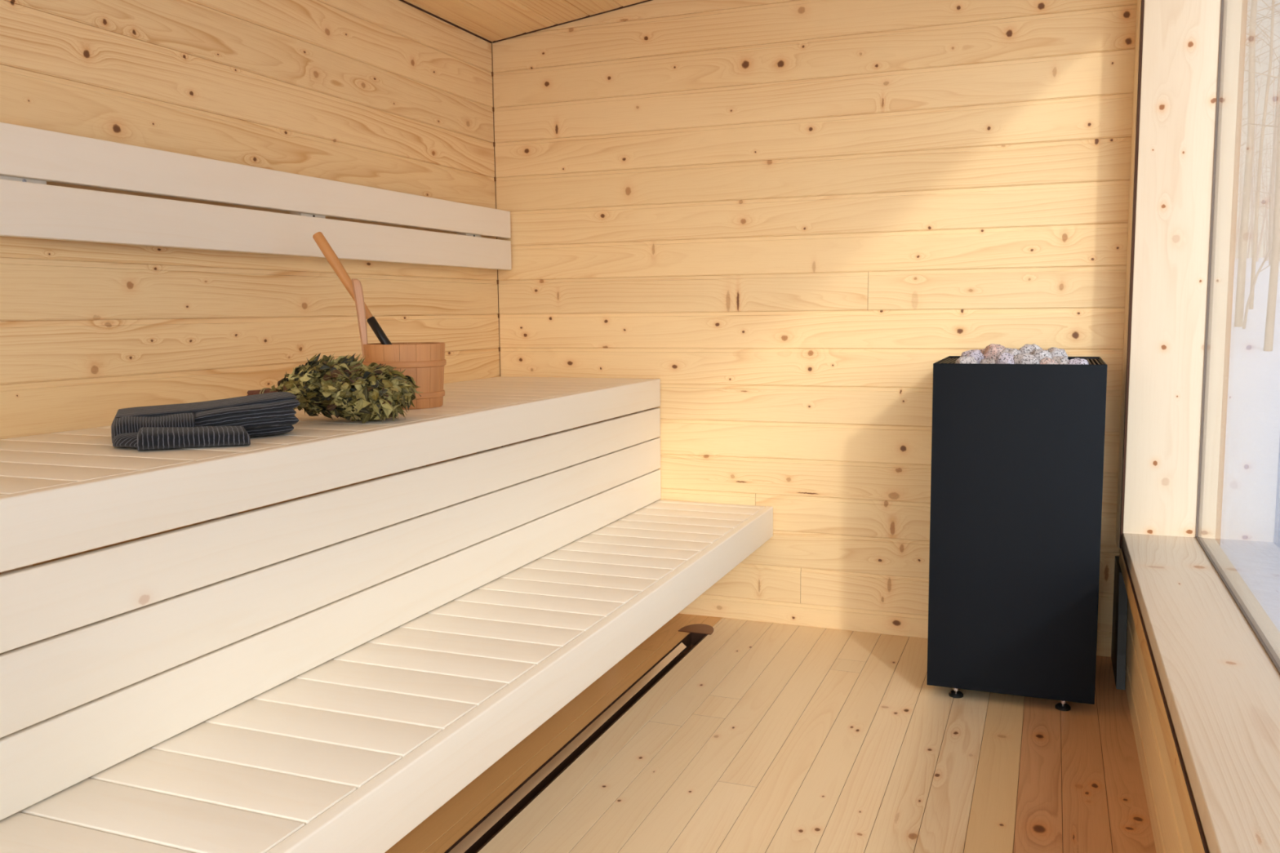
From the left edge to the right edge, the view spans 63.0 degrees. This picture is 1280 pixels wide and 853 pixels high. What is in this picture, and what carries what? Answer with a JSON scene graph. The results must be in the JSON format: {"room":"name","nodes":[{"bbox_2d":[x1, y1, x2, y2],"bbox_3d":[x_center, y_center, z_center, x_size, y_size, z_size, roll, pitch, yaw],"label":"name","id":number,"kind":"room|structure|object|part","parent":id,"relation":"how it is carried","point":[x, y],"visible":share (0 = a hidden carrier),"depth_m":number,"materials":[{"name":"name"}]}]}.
{"room":"spa","nodes":[
{"label":"spa","id":0,"kind":"room"},
{"bbox_2d":[0,0,501,574],"bbox_3d":[-1.659,-0.299,1.528,0.120,2.600,5.672,2,7,21],"label":"wall","id":1,"kind":"structure","parent":0,"point":[388,95],"depth_m":2.78,"materials":[{"name":"brown wood"}]},
{"bbox_2d":[0,121,511,270],"bbox_3d":[-1.427,-0.469,1.844,0.069,0.226,4.862,2,7,21],"label":"backrest","id":2,"kind":"object","parent":1,"relation":"attached to","point":[30,157],"visible":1,"depth_m":2.63,"materials":[{"name":"white wood"}]},
{"bbox_2d":[399,0,491,43],"bbox_3d":[-1.610,-1.183,1.408,0.006,0.010,5.654,2,7,21],"label":"trim","id":3,"kind":"structure","parent":1,"relation":"attached to","point":[403,1],"depth_m":3.71,"materials":[{"name":"brown wood"}]},
{"bbox_2d":[404,0,645,41],"bbox_3d":[-0.373,-1.417,0.891,2.911,0.553,5.914,2,7,21],"label":"ceiling","id":4,"kind":"structure","parent":0,"point":[492,20],"depth_m":3.75,"materials":[{"name":"brown wood"}]},
{"bbox_2d":[385,613,1155,852],"bbox_3d":[-0.522,1.074,1.236,2.491,0.090,5.874,2,7,21],"label":"floor","id":5,"kind":"structure","parent":0,"point":[765,737],"depth_m":2.66,"materials":[{"name":"brown wood"}]},
{"bbox_2d":[0,376,660,573],"bbox_3d":[-1.265,0.555,1.496,0.680,0.900,5.620,2,7,21],"label":"bench","id":6,"kind":"object","parent":5,"relation":"on","point":[62,494],"visible":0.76,"depth_m":2.00,"materials":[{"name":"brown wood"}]},
{"bbox_3d":[-1.312,0.525,2.228,0.040,0.799,0.045,2,7,21],"label":"leg","id":7,"kind":"part","parent":6,"relation":"part of","materials":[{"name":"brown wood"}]},
{"bbox_2d":[111,391,300,450],"bbox_3d":[-0.886,-0.015,2.135,0.367,0.084,0.330,-3,7,-21],"label":"folded towel","id":8,"kind":"object","parent":6,"relation":"on","point":[232,421],"visible":1,"depth_m":2.07,"materials":[{"name":"grey fabric"}]},
{"bbox_3d":[-0.789,0.542,2.022,0.040,0.799,0.045,2,7,21],"label":"leg","id":9,"kind":"part","parent":6,"relation":"part of","materials":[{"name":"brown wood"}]},
{"bbox_3d":[-1.276,0.119,1.471,0.650,0.028,5.578,2,7,21],"label":"slatted seat","id":10,"kind":"part","parent":6,"relation":"part of","materials":[{"name":"brown wood"}]},
{"bbox_2d":[0,408,661,820],"bbox_3d":[-0.975,0.401,1.363,0.048,0.349,5.620,2,7,21],"label":"skirt","id":11,"kind":"object","parent":6,"relation":"attached to","point":[108,655],"visible":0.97,"depth_m":1.95,"materials":[{"name":"brown wood"}]},
{"bbox_2d":[246,352,422,423],"bbox_3d":[-0.740,-0.096,2.503,0.434,0.159,0.284,2,7,21],"label":"whisk","id":12,"kind":"object","parent":6,"relation":"on","point":[343,387],"visible":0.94,"depth_m":2.42,"materials":[{"name":"green plant"}]},
{"bbox_3d":[-0.894,-0.064,2.534,0.040,0.061,0.064,-1,6,0],"label":"cord","id":13,"kind":"part","parent":12,"relation":"part of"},
{"bbox_2d":[351,278,446,409],"bbox_3d":[-0.642,-0.227,2.838,0.225,0.346,0.225,2,7,21],"label":"bucket","id":14,"kind":"object","parent":6,"relation":"on","point":[424,362],"visible":0.59,"depth_m":2.77,"materials":[{"name":"brown wood"}]},
{"bbox_2d":[312,231,391,344],"bbox_3d":[-0.732,-0.316,2.848,0.320,0.432,0.068,0,6,7],"label":"ladle","id":15,"kind":"object","parent":14,"relation":"in","point":[326,250],"visible":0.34,"depth_m":2.85,"materials":[{"name":"brown wood"}]},
{"bbox_3d":[-0.812,-0.411,2.859,0.158,0.243,0.029,0,6,4],"label":"handle","id":16,"kind":"part","parent":15,"relation":"part of","materials":[{"name":"brown wood"}]},
{"bbox_3d":[-0.745,-0.222,2.805,0.044,0.346,0.044,-3,7,-18],"label":"stave handle","id":17,"kind":"part","parent":14,"relation":"part of","materials":[{"name":"brown wood"}]},
{"bbox_2d":[0,499,773,852],"bbox_3d":[-0.758,0.800,1.323,0.465,0.438,5.620,2,7,21],"label":"bench","id":18,"kind":"object","parent":5,"relation":"on","point":[352,753],"visible":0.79,"depth_m":1.89,"materials":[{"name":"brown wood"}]},
{"bbox_2d":[444,623,713,852],"bbox_3d":[-0.474,0.972,2.068,0.124,0.078,3.866,2,7,21],"label":"floor drain","id":19,"kind":"object","parent":5,"relation":"in","point":[474,840],"visible":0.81,"depth_m":2.79,"materials":[{"name":"metal"}]},
{"bbox_2d":[926,355,1107,711],"bbox_3d":[1.153,0.293,3.206,0.459,0.994,0.490,2,7,21],"label":"heater","id":20,"kind":"object","parent":5,"relation":"on","point":[1018,450],"visible":0.95,"depth_m":2.97,"materials":[{"name":"black metal"}]},
{"bbox_2d":[939,357,958,363],"bbox_3d":[0.967,-0.175,3.226,0.058,0.054,0.482,2,7,21],"label":"grille","id":21,"kind":"object","parent":20,"relation":"attached to","point":[947,360],"depth_m":3.27,"materials":[{"name":"black metal"}]},
{"bbox_2d":[955,355,977,363],"bbox_3d":[0.946,-0.172,3.028,0.067,0.065,0.072,-4,7,-30],"label":"stone","id":22,"kind":"object","parent":20,"relation":"in","point":[966,359],"visible":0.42,"depth_m":3.01,"materials":[{"name":"grey stone"}]},
{"bbox_2d":[960,349,984,363],"bbox_3d":[0.989,-0.192,3.101,0.076,0.074,0.073,-6,8,-41],"label":"stone","id":23,"kind":"object","parent":20,"relation":"in","point":[976,354],"visible":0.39,"depth_m":3.07,"materials":[{"name":"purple stone"}]},
{"bbox_2d":[978,348,985,354],"bbox_3d":[1.047,-0.206,3.164,0.057,0.062,0.068,-2,6,-12],"label":"stone","id":24,"kind":"object","parent":20,"relation":"in","point":[982,351],"visible":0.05,"depth_m":3.14,"materials":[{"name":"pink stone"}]},
{"bbox_2d":[979,358,995,364],"bbox_3d":[1.005,-0.165,3.008,0.053,0.062,0.058,-6,8,-40],"label":"stone","id":25,"kind":"object","parent":20,"relation":"in","point":[990,361],"visible":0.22,"depth_m":3.00,"materials":[{"name":"stone"}]},
{"bbox_2d":[983,343,1004,359],"bbox_3d":[1.055,-0.207,3.094,0.077,0.077,0.070,0,6,9],"label":"stone","id":26,"kind":"object","parent":20,"relation":"in","point":[993,350],"visible":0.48,"depth_m":3.07,"materials":[{"name":"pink stone"}]},
{"bbox_2d":[995,352,1014,364],"bbox_3d":[1.054,-0.176,2.991,0.065,0.074,0.065,-3,7,-21],"label":"stone","id":27,"kind":"object","parent":20,"relation":"in","point":[1004,357],"visible":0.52,"depth_m":2.97,"materials":[{"name":"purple stone"}]},
{"bbox_2d":[1000,347,1021,355],"bbox_3d":[1.084,-0.192,3.052,0.074,0.075,0.066,-4,7,-31],"label":"stone","id":28,"kind":"object","parent":20,"relation":"in","point":[1013,351],"visible":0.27,"depth_m":3.04,"materials":[{"name":"grey stone"}]},
{"bbox_2d":[1013,352,1039,364],"bbox_3d":[1.098,-0.169,2.967,0.074,0.080,0.064,0,6,9],"label":"stone","id":29,"kind":"object","parent":20,"relation":"in","point":[1021,358],"visible":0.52,"depth_m":2.94,"materials":[{"name":"grey stone"}]},
{"bbox_2d":[1018,343,1042,354],"bbox_3d":[1.143,-0.205,3.058,0.066,0.074,0.074,-4,7,-27],"label":"stone","id":30,"kind":"object","parent":20,"relation":"in","point":[1026,348],"visible":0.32,"depth_m":3.04,"materials":[{"name":"grey stone"}]},
{"bbox_2d":[1031,349,1052,361],"bbox_3d":[1.161,-0.189,3.024,0.065,0.070,0.066,1,6,11],"label":"stone","id":31,"kind":"object","parent":20,"relation":"in","point":[1039,354],"visible":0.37,"depth_m":3.00,"materials":[{"name":"grey stone"}]},
{"bbox_2d":[1039,357,1057,364],"bbox_3d":[1.150,-0.163,2.947,0.060,0.064,0.061,4,8,33],"label":"stone","id":32,"kind":"object","parent":20,"relation":"in","point":[1046,360],"visible":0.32,"depth_m":2.93,"materials":[{"name":"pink stone"}]},
{"bbox_2d":[1047,346,1067,358],"bbox_3d":[1.219,-0.200,3.064,0.069,0.065,0.067,0,6,8],"label":"stone","id":33,"kind":"object","parent":20,"relation":"in","point":[1055,352],"visible":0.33,"depth_m":3.04,"materials":[{"name":"grey stone"}]},
{"bbox_2d":[1050,355,1069,364],"bbox_3d":[1.187,-0.168,2.948,0.072,0.063,0.059,4,8,39],"label":"stone","id":34,"kind":"object","parent":20,"relation":"in","point":[1058,359],"visible":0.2,"depth_m":2.93,"materials":[{"name":"grey stone"}]},
{"bbox_2d":[1066,357,1088,364],"bbox_3d":[1.219,-0.163,2.921,0.067,0.059,0.063,-6,8,-41],"label":"stone","id":35,"kind":"object","parent":20,"relation":"in","point":[1076,361],"visible":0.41,"depth_m":2.90,"materials":[{"name":"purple stone"}]},
{"bbox_2d":[1083,358,1103,364],"bbox_3d":[1.332,-0.163,3.083,0.058,0.054,0.482,2,7,21],"label":"grille","id":36,"kind":"object","parent":20,"relation":"attached to","point":[1091,361],"depth_m":3.14,"materials":[{"name":"black metal"}]},
{"bbox_2d":[491,0,1237,657],"bbox_3d":[0.641,-0.641,3.712,2.580,2.750,0.120,2,7,21],"label":"wall","id":37,"kind":"structure","parent":0,"point":[780,215],"depth_m":3.68,"materials":[{"name":"brown wood"}]},
{"bbox_2d":[492,0,651,43],"bbox_3d":[0.493,-1.593,3.593,2.285,0.298,0.006,2,7,21],"label":"trim","id":38,"kind":"structure","parent":37,"relation":"attached to","point":[622,6],"depth_m":3.90,"materials":[{"name":"brown wood"}]},
{"bbox_2d":[1124,596,1192,852],"bbox_3d":[0.632,-0.275,0.623,0.244,2.800,5.874,2,7,21],"label":"wall","id":39,"kind":"structure","parent":0,"point":[1170,833],"depth_m":2.34,"materials":[{"name":"brown wood"}]},
{"bbox_2d":[1111,555,1127,689],"bbox_3d":[1.506,0.608,3.276,0.024,0.340,0.312,2,7,21],"label":"shield","id":40,"kind":"object","parent":39,"relation":"attached to","point":[1118,647],"visible":0.85,"depth_m":3.17,"materials":[{"name":"black metal"}]},
{"bbox_2d":[1115,0,1279,852],"bbox_3d":[0.623,-0.348,0.623,0.266,2.155,5.662,2,7,21],"label":"window","id":41,"kind":"structure","parent":39,"relation":"in","point":[1211,651],"depth_m":3.02,"materials":[{"name":"brown wood"}]},
{"bbox_3d":[1.615,-0.584,3.114,0.254,1.852,0.024,2,7,21],"label":"frame post","id":42,"kind":"part","parent":41,"relation":"part of","materials":[{"name":"brown wood"}]},
{"bbox_3d":[0.664,0.633,0.794,0.254,0.044,5.268,2,7,21],"label":"sill","id":43,"kind":"part","parent":41,"relation":"part of","materials":[{"name":"brown wood"}]},
{"bbox_3d":[0.728,-0.305,0.661,0.005,1.848,5.218,2,7,21],"label":"glass pane","id":44,"kind":"part","parent":41,"relation":"part of","materials":[{"name":"clear glass"}]},
{"label":"outside","id":45,"kind":"structure","parent":0,"visible":0},
{"bbox_2d":[1222,256,1279,632],"bbox_3d":[10.147,-1.784,11.999,90.000,4.093,110.000,2,7,21],"label":"ground","id":46,"kind":"structure","parent":45,"point":[1251,510],"depth_m":9.37,"materials":[{"name":"white snow"}]},
{"bbox_2d":[1234,0,1279,327],"bbox_3d":[8.603,-6.913,14.437,2.872,11.116,3.670,2,7,21],"label":"bare tree","id":47,"kind":"object","parent":46,"relation":"on","point":[1240,292],"visible":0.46,"depth_m":14.59,"materials":[{"name":"beige plant"}]},
{"bbox_2d":[1234,18,1279,261],"bbox_3d":[26.202,-8.534,32.839,16.519,7.405,26.881,3,7,28],"label":"thicket","id":48,"kind":"object","parent":46,"relation":"on","point":[1265,215],"visible":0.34,"depth_m":30.85,"materials":[{"name":"beige plant"}]},
{"bbox_2d":[1237,131,1279,328],"bbox_3d":[8.835,-2.835,13.832,2.457,3.204,1.667,-1,6,-4],"label":"bare tree","id":49,"kind":"object","parent":46,"relation":"on","point":[1260,270],"visible":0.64,"depth_m":14.48,"materials":[{"name":"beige plant"}]},
{"bbox_2d":[1241,0,1279,145],"bbox_3d":[9.855,-7.178,16.207,3.558,10.479,2.951,2,7,21],"label":"bare tree","id":50,"kind":"object","parent":46,"relation":"on","point":[1263,17],"visible":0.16,"depth_m":16.55,"materials":[{"name":"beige plant"}]},
{"bbox_2d":[1242,52,1279,351],"bbox_3d":[7.808,-6.473,12.291,2.652,11.251,3.190,3,7,29],"label":"bare tree","id":51,"kind":"object","parent":46,"relation":"on","point":[1274,264],"visible":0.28,"depth_m":12.89,"materials":[{"name":"beige plant"}]},
{"bbox_2d":[1244,30,1279,107],"bbox_3d":[12.699,-9.714,22.049,2.886,12.609,3.480,4,8,33],"label":"bare tree","id":52,"kind":"object","parent":46,"relation":"on","point":[1256,30],"visible":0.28,"depth_m":22.13,"materials":[{"name":"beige plant"}]},
{"bbox_2d":[1248,0,1279,309],"bbox_3d":[9.455,-6.781,15.619,3.013,10.086,3.230,2,7,21],"label":"bare tree","id":53,"kind":"object","parent":46,"relation":"on","point":[1260,164],"visible":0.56,"depth_m":15.79,"materials":[{"name":"beige plant"}]},
{"bbox_2d":[1256,2,1279,264],"bbox_3d":[14.313,-9.502,22.463,3.330,12.004,2.628,2,7,21],"label":"bare tree","id":54,"kind":"object","parent":46,"relation":"on","point":[1277,103],"visible":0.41,"depth_m":23.00,"materials":[{"name":"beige plant"}]}
]}

